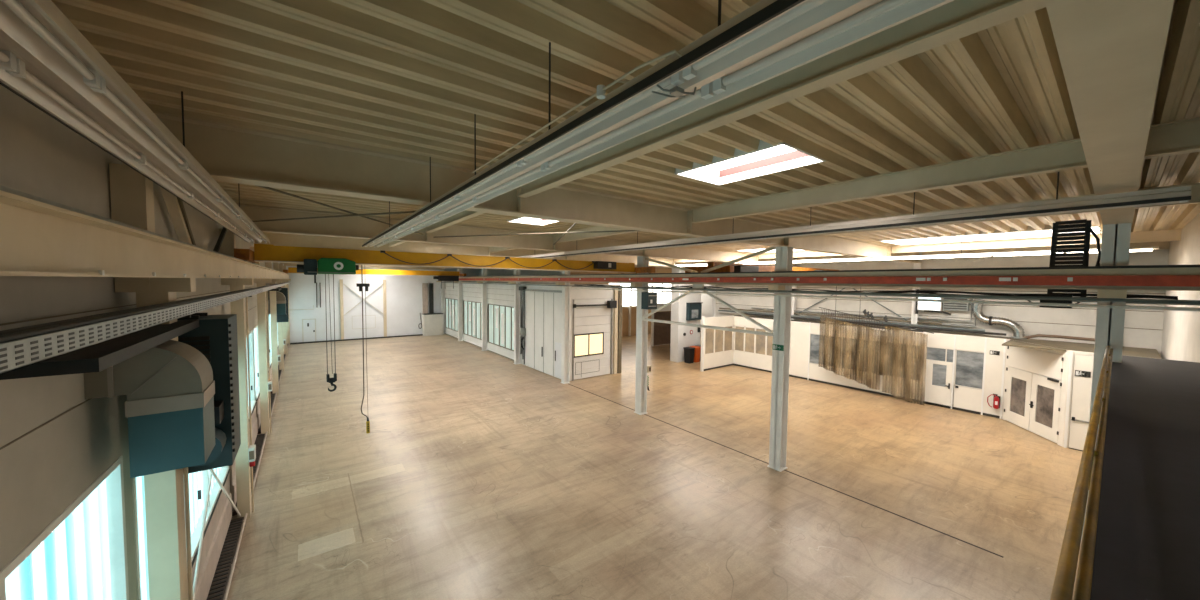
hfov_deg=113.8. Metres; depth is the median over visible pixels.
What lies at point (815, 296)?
pipe
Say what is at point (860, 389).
baseboard
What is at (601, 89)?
conduit pipe
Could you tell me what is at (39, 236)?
runway
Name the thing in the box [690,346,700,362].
waste bin
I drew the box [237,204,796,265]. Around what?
girder
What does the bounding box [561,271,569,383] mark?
steel column
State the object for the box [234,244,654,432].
crane
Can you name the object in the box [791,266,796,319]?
wall column
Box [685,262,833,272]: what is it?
crane
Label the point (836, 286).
hanging wire
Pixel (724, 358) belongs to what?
wall
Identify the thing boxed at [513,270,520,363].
steel column
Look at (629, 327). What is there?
post
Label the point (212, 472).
brace
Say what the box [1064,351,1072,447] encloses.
trim
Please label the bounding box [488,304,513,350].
window
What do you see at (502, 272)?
wall
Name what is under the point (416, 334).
baseboard
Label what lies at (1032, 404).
double door
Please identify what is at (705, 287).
cable tray
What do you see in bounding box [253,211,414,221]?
rod
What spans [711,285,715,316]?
wall column
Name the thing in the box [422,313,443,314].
trim
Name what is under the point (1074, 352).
wall
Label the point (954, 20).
roof beam
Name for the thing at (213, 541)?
wall
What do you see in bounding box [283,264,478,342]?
wall
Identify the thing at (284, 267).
wall column
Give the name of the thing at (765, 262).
strip light
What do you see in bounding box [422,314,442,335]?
box
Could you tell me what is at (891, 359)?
window
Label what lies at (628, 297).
window
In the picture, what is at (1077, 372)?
exit sign
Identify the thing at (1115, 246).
steel column
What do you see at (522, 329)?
cable riser
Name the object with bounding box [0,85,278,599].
wall
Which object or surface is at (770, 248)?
brace
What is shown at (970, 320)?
pipe
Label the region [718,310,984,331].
pipe
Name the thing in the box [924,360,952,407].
door
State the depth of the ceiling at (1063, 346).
14.73 m
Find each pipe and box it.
[183,467,192,599]
[246,297,253,511]
[266,291,271,432]
[442,282,1199,303]
[472,49,683,172]
[563,287,1199,310]
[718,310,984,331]
[719,308,941,324]
[744,313,1005,335]
[751,307,947,320]
[919,299,975,326]
[1024,334,1094,340]
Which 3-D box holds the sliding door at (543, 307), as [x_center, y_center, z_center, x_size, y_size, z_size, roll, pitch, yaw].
[-3.624,1.892,24.074,0.140,5.060,5.600,-1,3,-37]
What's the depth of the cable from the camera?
19.89 m
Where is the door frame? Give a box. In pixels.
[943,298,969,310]
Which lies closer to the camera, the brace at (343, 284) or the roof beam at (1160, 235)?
the roof beam at (1160, 235)
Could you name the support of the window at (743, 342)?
in the wall at (964, 398)
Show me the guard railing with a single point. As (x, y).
(1089, 476)
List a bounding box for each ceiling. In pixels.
[51,0,1199,267]
[452,282,619,285]
[737,315,1161,358]
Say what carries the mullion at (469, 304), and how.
attached to the window at (472, 311)
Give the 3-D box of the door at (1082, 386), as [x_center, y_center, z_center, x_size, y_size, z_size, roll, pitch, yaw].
[16.466,3.521,13.321,0.110,3.290,0.510,-1,3,-37]
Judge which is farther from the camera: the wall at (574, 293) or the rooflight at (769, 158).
the wall at (574, 293)
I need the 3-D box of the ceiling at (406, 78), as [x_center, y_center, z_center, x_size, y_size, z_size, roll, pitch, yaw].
[1.573,-2.974,27.242,38.600,0.140,43.815,-1,3,-37]
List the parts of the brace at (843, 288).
rod, rod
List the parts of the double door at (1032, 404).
pane, door, panel, pane, door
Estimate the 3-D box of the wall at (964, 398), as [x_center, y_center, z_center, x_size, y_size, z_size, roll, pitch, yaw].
[13.092,3.047,21.683,0.080,3.400,13.090,-1,3,-37]
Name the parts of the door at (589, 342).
guide rail, pane, guide rail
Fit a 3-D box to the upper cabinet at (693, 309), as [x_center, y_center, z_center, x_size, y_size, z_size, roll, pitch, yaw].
[6.797,0.809,28.117,1.350,1.250,0.400,-1,3,-37]
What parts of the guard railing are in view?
rail, post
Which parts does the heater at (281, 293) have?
fan motor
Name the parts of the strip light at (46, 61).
hanger rod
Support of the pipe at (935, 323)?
attached to the wall column at (914, 316)
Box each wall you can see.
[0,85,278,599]
[192,365,271,599]
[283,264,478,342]
[445,283,561,364]
[478,269,611,360]
[569,286,613,380]
[570,268,671,335]
[701,284,710,319]
[704,316,733,368]
[715,249,1168,417]
[733,316,1006,415]
[1002,339,1070,445]
[1062,351,1167,447]
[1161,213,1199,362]
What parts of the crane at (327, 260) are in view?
hoist motor, trim rail, festoon rail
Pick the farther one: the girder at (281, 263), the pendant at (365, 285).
the girder at (281, 263)
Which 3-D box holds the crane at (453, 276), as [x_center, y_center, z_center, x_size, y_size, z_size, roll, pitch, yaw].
[-17.046,-1.642,30.842,12.280,1.500,2.050,-1,3,-37]
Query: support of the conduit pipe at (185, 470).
attached to the wall column at (131, 193)
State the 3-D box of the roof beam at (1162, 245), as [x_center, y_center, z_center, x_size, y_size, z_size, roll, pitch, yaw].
[14.201,-2.345,21.302,0.150,0.310,19.090,-1,3,-37]
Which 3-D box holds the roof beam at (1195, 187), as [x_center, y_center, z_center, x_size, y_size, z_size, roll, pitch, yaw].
[-3.288,-2.616,23.233,0.150,0.310,43.240,-1,3,-37]
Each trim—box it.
[0,284,268,449]
[422,283,427,312]
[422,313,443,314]
[429,283,433,312]
[444,332,513,359]
[569,384,1002,557]
[613,288,617,373]
[617,288,621,373]
[700,316,704,370]
[716,286,1165,329]
[807,322,1005,418]
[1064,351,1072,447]
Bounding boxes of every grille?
[207,513,247,599]
[232,432,267,515]
[258,392,276,433]
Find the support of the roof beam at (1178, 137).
attached to the ceiling at (406, 78)
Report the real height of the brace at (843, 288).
1.742 m
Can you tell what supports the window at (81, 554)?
in the wall at (45, 470)
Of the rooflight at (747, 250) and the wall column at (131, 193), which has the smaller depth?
the wall column at (131, 193)
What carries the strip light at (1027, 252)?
hanging from the ceiling at (406, 78)
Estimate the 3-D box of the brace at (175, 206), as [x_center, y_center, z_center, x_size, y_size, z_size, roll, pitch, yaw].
[-6.808,-1.054,6.712,0.100,1.316,4.835,-1,3,-37]
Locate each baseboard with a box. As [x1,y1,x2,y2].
[290,334,422,343]
[704,315,999,418]
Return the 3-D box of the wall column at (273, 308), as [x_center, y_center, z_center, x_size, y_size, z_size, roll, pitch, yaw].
[-15.758,1.227,18.783,0.360,6.700,0.320,-1,3,-37]
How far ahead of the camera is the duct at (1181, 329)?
9.87 m
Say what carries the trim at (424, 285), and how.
attached to the wall at (404, 292)
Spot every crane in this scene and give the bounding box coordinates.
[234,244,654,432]
[283,267,465,288]
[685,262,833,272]
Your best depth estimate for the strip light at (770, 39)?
1.69 m
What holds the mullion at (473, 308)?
attached to the window at (472, 311)
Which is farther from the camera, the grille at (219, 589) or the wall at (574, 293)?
the wall at (574, 293)
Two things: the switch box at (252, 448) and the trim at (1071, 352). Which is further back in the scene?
the trim at (1071, 352)
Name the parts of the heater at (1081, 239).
rail, rail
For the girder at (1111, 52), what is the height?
0.570 m
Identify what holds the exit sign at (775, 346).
attached to the steel column at (778, 414)
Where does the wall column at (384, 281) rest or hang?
on the floor at (477, 474)
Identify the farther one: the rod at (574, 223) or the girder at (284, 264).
the girder at (284, 264)
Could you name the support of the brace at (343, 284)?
attached to the wall column at (341, 280)
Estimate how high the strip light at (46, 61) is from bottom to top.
0.835 m
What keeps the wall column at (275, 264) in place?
on the floor at (477, 474)
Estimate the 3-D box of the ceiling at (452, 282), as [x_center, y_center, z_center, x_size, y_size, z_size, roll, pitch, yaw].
[-7.571,-1.377,32.468,3.780,0.120,24.180,-1,3,-37]
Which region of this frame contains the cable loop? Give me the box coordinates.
[652,84,696,97]
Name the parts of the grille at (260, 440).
guard rail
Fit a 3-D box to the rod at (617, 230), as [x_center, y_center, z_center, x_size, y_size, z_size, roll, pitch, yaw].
[-1.470,-1.735,10.208,7.046,0.031,0.036,1,3,18]
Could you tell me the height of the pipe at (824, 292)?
0.057 m
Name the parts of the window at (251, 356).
pane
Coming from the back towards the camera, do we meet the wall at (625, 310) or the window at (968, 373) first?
the wall at (625, 310)
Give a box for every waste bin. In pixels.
[683,347,694,363]
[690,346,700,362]
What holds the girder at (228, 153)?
on the steel column at (778, 414)
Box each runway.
[0,185,290,291]
[436,264,1199,297]
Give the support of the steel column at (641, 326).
on the floor at (477, 474)
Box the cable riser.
[519,286,526,363]
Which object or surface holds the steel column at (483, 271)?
on the floor at (477, 474)
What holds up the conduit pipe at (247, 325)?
attached to the wall column at (243, 473)
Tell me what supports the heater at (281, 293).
attached to the wall at (45, 470)
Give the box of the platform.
[1090,355,1199,599]
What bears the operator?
attached to the wall at (574, 293)
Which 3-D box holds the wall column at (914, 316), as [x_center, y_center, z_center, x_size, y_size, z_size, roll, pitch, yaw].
[15.663,1.523,19.485,0.300,6.700,0.300,-1,3,-37]
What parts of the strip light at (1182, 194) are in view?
hanger rod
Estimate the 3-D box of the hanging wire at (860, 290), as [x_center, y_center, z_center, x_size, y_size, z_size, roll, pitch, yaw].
[13.325,1.121,20.082,0.021,4.600,0.024,-1,3,-37]
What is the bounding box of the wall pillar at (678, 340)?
[670,267,700,361]
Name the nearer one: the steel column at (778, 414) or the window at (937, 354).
the steel column at (778, 414)
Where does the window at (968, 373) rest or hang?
in the wall at (964, 398)
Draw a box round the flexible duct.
[972,299,1026,338]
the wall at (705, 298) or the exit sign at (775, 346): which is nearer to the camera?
the exit sign at (775, 346)
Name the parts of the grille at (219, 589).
guard rail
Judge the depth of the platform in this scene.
2.55 m
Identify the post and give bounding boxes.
[628,305,630,335]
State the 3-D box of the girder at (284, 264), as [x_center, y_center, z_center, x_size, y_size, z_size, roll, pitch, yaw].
[-21.426,-3.298,36.820,13.000,0.570,0.300,-1,3,-37]
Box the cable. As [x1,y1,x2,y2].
[819,307,933,333]
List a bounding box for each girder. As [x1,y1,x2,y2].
[122,110,920,262]
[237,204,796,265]
[254,232,713,266]
[281,263,499,269]
[284,264,443,269]
[1045,0,1173,224]
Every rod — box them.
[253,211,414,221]
[255,185,423,234]
[433,230,636,237]
[553,223,575,244]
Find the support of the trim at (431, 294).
attached to the wall at (404, 292)
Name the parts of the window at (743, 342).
pane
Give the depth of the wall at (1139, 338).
17.47 m
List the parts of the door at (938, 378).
pane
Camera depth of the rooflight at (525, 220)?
11.28 m
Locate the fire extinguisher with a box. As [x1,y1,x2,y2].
[987,394,1000,408]
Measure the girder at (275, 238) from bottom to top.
0.570 m
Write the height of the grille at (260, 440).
0.162 m
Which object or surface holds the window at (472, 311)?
in the wall at (495, 290)
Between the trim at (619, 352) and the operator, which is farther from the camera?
the trim at (619, 352)
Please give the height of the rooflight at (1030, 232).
0.480 m
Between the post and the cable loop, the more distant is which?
the post
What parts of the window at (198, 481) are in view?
handle, sill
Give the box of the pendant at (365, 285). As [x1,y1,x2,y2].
[361,265,369,432]
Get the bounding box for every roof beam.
[388,0,1045,246]
[490,117,1199,251]
[566,183,1199,256]
[674,229,1181,262]
[714,241,1169,262]
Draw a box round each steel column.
[440,270,444,333]
[458,269,462,340]
[481,269,487,350]
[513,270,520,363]
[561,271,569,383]
[634,256,648,414]
[767,246,792,471]
[1081,223,1130,540]
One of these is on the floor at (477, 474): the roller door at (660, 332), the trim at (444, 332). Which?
the roller door at (660, 332)
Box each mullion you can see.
[469,304,470,320]
[473,308,474,334]
[496,308,497,327]
[501,313,503,344]
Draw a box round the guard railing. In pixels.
[1050,345,1112,599]
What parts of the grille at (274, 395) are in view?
guard rail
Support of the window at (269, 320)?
in the wall at (45, 470)
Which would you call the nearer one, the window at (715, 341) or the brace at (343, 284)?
the window at (715, 341)
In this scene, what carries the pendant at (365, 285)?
attached to the crane at (327, 260)
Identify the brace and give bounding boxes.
[159,186,226,251]
[193,469,240,599]
[343,284,382,315]
[642,284,772,335]
[645,247,775,272]
[796,288,907,320]
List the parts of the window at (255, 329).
pane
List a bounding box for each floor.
[227,333,1082,599]
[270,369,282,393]
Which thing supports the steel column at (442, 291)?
on the floor at (477, 474)
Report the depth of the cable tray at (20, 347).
2.27 m
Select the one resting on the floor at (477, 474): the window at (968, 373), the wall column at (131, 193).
the wall column at (131, 193)
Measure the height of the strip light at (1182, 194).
0.795 m
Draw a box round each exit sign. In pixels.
[772,344,783,350]
[990,350,999,354]
[1075,370,1090,377]
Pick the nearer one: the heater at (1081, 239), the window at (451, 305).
the heater at (1081, 239)
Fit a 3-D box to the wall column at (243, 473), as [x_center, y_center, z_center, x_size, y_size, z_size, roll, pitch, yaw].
[-8.387,1.752,9.013,0.360,6.700,0.320,-1,3,-37]
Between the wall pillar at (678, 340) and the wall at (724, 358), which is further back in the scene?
the wall pillar at (678, 340)
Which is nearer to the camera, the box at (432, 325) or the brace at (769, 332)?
the brace at (769, 332)
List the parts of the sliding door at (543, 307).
wicket door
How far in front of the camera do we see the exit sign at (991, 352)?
16.64 m
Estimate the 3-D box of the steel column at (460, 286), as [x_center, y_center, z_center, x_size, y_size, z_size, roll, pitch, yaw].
[-12.926,0.460,36.163,0.400,6.700,0.360,-1,3,-37]
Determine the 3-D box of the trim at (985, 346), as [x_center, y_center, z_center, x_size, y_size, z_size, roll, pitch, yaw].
[14.193,3.129,20.142,0.020,3.400,9.280,-1,3,-37]
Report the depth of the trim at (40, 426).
2.91 m
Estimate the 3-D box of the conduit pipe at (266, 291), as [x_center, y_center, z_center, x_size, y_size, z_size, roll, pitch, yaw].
[-11.969,2.181,14.132,0.036,5.300,0.036,-1,3,-37]
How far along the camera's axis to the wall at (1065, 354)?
13.80 m
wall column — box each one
[109,163,187,599]
[219,228,251,518]
[250,247,269,434]
[265,262,278,394]
[273,262,283,370]
[279,263,287,354]
[283,266,289,344]
[340,279,343,339]
[383,280,386,336]
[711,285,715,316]
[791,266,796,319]
[911,263,920,329]
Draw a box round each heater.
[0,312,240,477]
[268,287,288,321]
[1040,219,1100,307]
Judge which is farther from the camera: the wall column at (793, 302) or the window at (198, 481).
the wall column at (793, 302)
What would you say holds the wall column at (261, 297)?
on the floor at (477, 474)
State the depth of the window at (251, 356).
13.59 m
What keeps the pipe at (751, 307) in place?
attached to the wall column at (914, 316)
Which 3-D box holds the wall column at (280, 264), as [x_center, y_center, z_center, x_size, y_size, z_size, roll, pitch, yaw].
[-23.099,0.705,28.513,0.360,6.700,0.320,-1,3,-37]
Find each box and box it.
[248,445,255,466]
[268,381,272,391]
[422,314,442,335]
[647,365,650,372]
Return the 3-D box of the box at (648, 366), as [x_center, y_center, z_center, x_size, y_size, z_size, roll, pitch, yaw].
[2.087,2.956,16.792,0.180,0.300,0.180,-1,3,-37]
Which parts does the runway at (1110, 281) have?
rail, conductor rail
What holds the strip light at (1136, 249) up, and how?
hanging from the roof beam at (1162, 245)
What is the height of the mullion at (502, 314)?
2.300 m
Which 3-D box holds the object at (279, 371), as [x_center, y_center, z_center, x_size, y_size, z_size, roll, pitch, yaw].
[-17.636,4.363,21.346,0.322,0.162,5.700,-1,3,-37]
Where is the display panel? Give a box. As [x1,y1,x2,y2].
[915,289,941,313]
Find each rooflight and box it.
[507,217,559,224]
[674,140,825,185]
[735,248,805,252]
[879,223,1101,244]
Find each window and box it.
[0,455,128,599]
[132,466,230,599]
[229,330,256,465]
[253,325,268,400]
[267,313,271,366]
[445,298,457,331]
[463,300,481,339]
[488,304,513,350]
[608,283,671,306]
[704,325,733,354]
[733,325,790,356]
[809,333,923,381]
[925,346,953,363]
[954,349,983,389]
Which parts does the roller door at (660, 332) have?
guide rail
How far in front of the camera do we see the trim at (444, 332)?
31.92 m
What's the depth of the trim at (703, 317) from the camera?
24.78 m
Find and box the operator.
[573,300,616,307]
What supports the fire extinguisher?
attached to the wall at (964, 398)
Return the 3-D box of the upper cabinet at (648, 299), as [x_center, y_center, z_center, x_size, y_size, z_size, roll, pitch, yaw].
[2.058,0.027,16.262,0.550,0.700,0.400,-1,3,-37]
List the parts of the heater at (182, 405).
casing, fan motor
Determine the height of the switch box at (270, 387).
0.320 m
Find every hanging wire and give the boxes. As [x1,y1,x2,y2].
[833,286,836,361]
[857,290,860,365]
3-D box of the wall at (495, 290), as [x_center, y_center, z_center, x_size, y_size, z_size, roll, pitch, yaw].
[-9.114,1.387,31.547,0.100,5.350,24.330,-1,3,-37]
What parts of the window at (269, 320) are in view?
pane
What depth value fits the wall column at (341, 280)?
35.54 m
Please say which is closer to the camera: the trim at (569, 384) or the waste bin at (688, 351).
the trim at (569, 384)
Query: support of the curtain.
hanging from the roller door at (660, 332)
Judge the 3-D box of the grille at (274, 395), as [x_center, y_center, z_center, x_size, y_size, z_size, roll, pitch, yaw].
[-13.951,4.625,16.461,0.322,0.162,5.750,-1,3,-37]
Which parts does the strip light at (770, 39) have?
hanger rod, hanger rod, hanger rod, hanger rod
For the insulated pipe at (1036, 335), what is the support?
on the ceiling at (1063, 346)
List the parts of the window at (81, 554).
pane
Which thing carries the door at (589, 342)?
in the wall at (574, 293)
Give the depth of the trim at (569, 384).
10.61 m
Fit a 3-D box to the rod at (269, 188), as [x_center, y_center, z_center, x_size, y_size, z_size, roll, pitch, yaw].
[-4.863,-1.703,7.649,0.036,0.031,6.906,0,3,-3]
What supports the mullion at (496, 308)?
attached to the window at (500, 317)
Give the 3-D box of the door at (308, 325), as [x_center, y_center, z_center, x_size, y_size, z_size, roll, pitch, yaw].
[-25.483,2.708,34.270,0.980,2.120,0.100,-1,3,-37]
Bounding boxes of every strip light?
[0,0,269,242]
[362,0,953,247]
[518,171,1190,257]
[739,261,774,263]
[793,245,1050,262]
[1129,246,1158,251]
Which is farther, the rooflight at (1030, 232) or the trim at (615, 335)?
the trim at (615, 335)
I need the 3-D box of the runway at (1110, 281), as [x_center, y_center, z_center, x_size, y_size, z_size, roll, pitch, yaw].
[-3.683,-1.195,23.206,0.420,0.545,43.550,-1,3,-37]
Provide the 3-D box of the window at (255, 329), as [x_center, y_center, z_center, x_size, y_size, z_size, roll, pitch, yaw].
[-14.102,2.186,16.216,0.220,2.585,5.890,-1,3,-37]
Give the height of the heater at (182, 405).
1.810 m
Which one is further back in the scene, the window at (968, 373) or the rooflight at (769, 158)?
the window at (968, 373)
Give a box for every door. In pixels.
[302,319,315,341]
[520,289,561,378]
[572,299,612,380]
[651,303,670,345]
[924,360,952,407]
[1004,346,1063,442]
[1069,354,1093,450]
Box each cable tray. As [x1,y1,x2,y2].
[0,282,289,373]
[572,284,1199,305]
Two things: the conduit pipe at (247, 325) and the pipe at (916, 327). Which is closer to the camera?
the conduit pipe at (247, 325)
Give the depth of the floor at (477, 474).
10.52 m
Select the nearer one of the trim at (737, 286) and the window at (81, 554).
the window at (81, 554)

